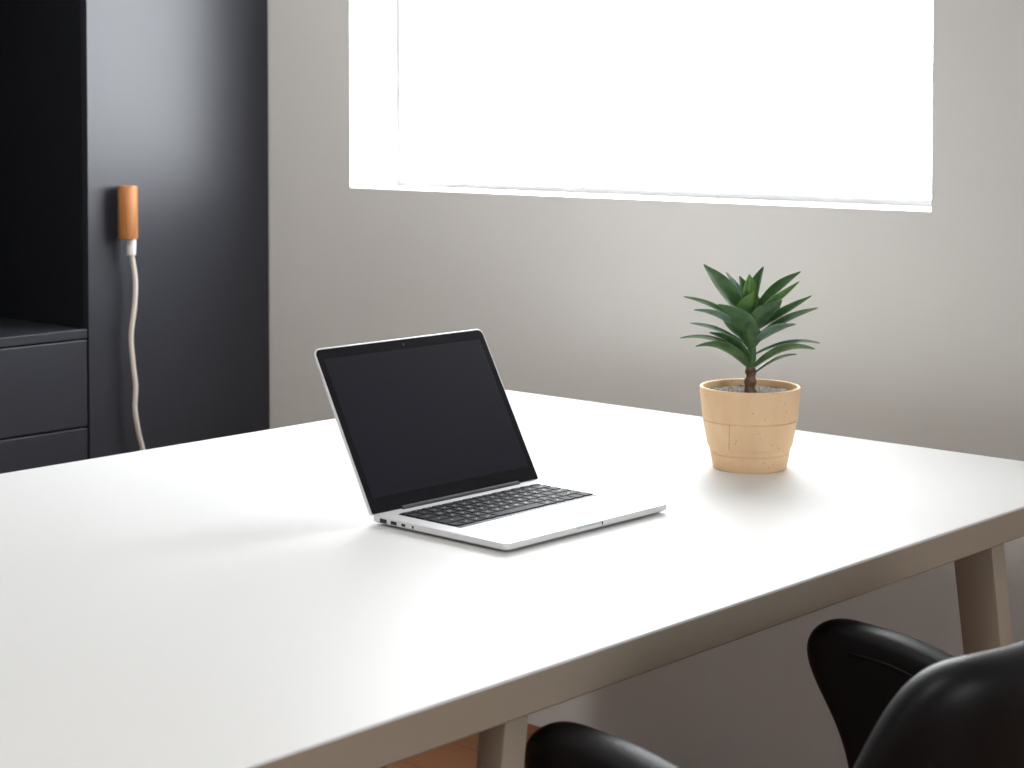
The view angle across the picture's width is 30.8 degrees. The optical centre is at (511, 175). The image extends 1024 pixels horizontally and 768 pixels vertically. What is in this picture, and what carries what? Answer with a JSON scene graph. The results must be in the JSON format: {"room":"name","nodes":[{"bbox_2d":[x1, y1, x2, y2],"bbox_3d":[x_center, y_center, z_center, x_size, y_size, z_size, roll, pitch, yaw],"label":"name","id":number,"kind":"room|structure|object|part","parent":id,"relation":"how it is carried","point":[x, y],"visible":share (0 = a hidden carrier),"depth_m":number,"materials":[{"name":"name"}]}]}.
{"room":"home office","nodes":[
{"label":"home office","id":0,"kind":"room"},
{"bbox_2d":[386,723,540,767],"bbox_3d":[-0.605,1.300,0.853,6.180,0.100,5.775,2,3,42],"label":"floor","id":1,"kind":"structure","parent":0,"point":[462,753],"depth_m":3.68,"materials":[{"name":"brown wood"}]},
{"bbox_2d":[0,317,87,473],"bbox_3d":[-1.528,-0.229,3.779,0.599,2.748,1.149,2,3,42],"label":"drawer cabinet","id":2,"kind":"object","parent":1,"relation":"on","point":[43,366],"visible":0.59,"depth_m":3.95,"materials":[{"name":"black wood"}]},
{"bbox_2d":[0,317,86,346],"bbox_3d":[-1.521,0.349,3.793,0.580,0.020,1.148,2,3,42],"label":"shelf","id":3,"kind":"object","parent":2,"relation":"attached to","point":[13,332],"depth_m":3.98,"materials":[{"name":"grey paint"}]},
{"bbox_3d":[-1.314,0.463,3.609,0.022,0.187,1.144,2,3,42],"label":"drawer","id":4,"kind":"part","parent":2,"relation":"part of","materials":[{"name":"grey paint"}]},
{"bbox_3d":[-1.314,0.689,3.617,0.022,0.255,1.144,2,3,42],"label":"drawer","id":5,"kind":"part","parent":2,"relation":"part of","materials":[{"name":"grey paint"}]},
{"bbox_2d":[0,0,268,458],"bbox_3d":[-0.918,-0.250,4.347,0.733,2.748,0.509,2,3,42],"label":"tall cabinet","id":6,"kind":"object","parent":1,"relation":"on","point":[168,99],"depth_m":4.17,"materials":[{"name":"black wood"}]},
{"bbox_3d":[-0.801,0.578,4.061,0.134,1.113,0.077,2,3,42],"label":"corded handle","id":7,"kind":"part","parent":6,"relation":"part of","materials":[{"name":"brown wood"}]},
{"bbox_3d":[-0.785,0.650,4.074,0.121,0.968,0.048,1,2,29],"label":"cord","id":8,"kind":"part","parent":6,"relation":"part of","materials":[{"name":"beige plastic"}]},
{"bbox_2d":[0,390,1023,767],"bbox_3d":[-0.288,0.826,2.376,1.231,0.740,2.178,2,3,42],"label":"desk","id":9,"kind":"object","parent":1,"relation":"on","point":[234,601],"visible":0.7,"depth_m":2.16,"materials":[{"name":"white laminate"}]},
{"bbox_2d":[313,329,665,550],"bbox_3d":[-0.028,0.342,2.489,0.357,0.219,0.326,2,3,43],"label":"laptop","id":10,"kind":"object","parent":9,"relation":"on","point":[434,442],"visible":1,"depth_m":2.52,"materials":[{"name":"silver metal"}]},
{"bbox_3d":[-0.116,0.334,2.571,0.326,0.236,0.007,-2,-26,-47],"label":"lid","id":11,"kind":"part","parent":10,"relation":"part of","materials":[{"name":"black glass"}]},
{"bbox_3d":[-0.036,0.868,1.777,0.034,0.698,0.120,2,3,42],"label":"leg","id":12,"kind":"part","parent":9,"relation":"part of","materials":[{"name":"beige wood"}]},
{"bbox_2d":[680,264,819,473],"bbox_3d":[0.359,0.286,2.802,0.176,0.308,0.152,-1,3,-36],"label":"potted plant","id":13,"kind":"object","parent":9,"relation":"on","point":[750,422],"visible":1,"depth_m":2.78,"materials":[{"name":"green plant"}]},
{"bbox_3d":[0.359,0.378,2.805,0.152,0.124,0.152,0,2,0],"label":"pot","id":14,"kind":"part","parent":13,"relation":"part of","materials":[{"name":"beige ceramic"}]},
{"bbox_3d":[0.360,0.266,2.801,0.020,0.132,0.020,0,2,0],"label":"stem","id":15,"kind":"part","parent":13,"relation":"part of","materials":[{"name":"brown plant"}]},
{"bbox_3d":[0.679,0.839,2.580,0.060,0.698,0.180,2,3,42],"label":"leg","id":16,"kind":"part","parent":9,"relation":"part of","materials":[{"name":"beige wood"}]},
{"bbox_2d":[524,618,1023,767],"bbox_3d":[0.369,0.807,1.882,0.489,0.812,0.561,2,3,42],"label":"armchair","id":17,"kind":"object","parent":1,"relation":"on","point":[894,699],"visible":1,"depth_m":1.61,"materials":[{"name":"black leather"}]},
{"bbox_2d":[267,0,1023,767],"bbox_3d":[1.266,-0.197,2.853,6.180,2.750,0.220,2,3,42],"label":"wall","id":18,"kind":"structure","parent":0,"point":[917,322],"depth_m":3.58,"materials":[{"name":"paint"}]},
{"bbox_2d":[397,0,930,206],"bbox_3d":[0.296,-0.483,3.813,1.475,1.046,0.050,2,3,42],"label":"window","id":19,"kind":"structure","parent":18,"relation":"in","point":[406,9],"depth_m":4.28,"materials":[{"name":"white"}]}
]}

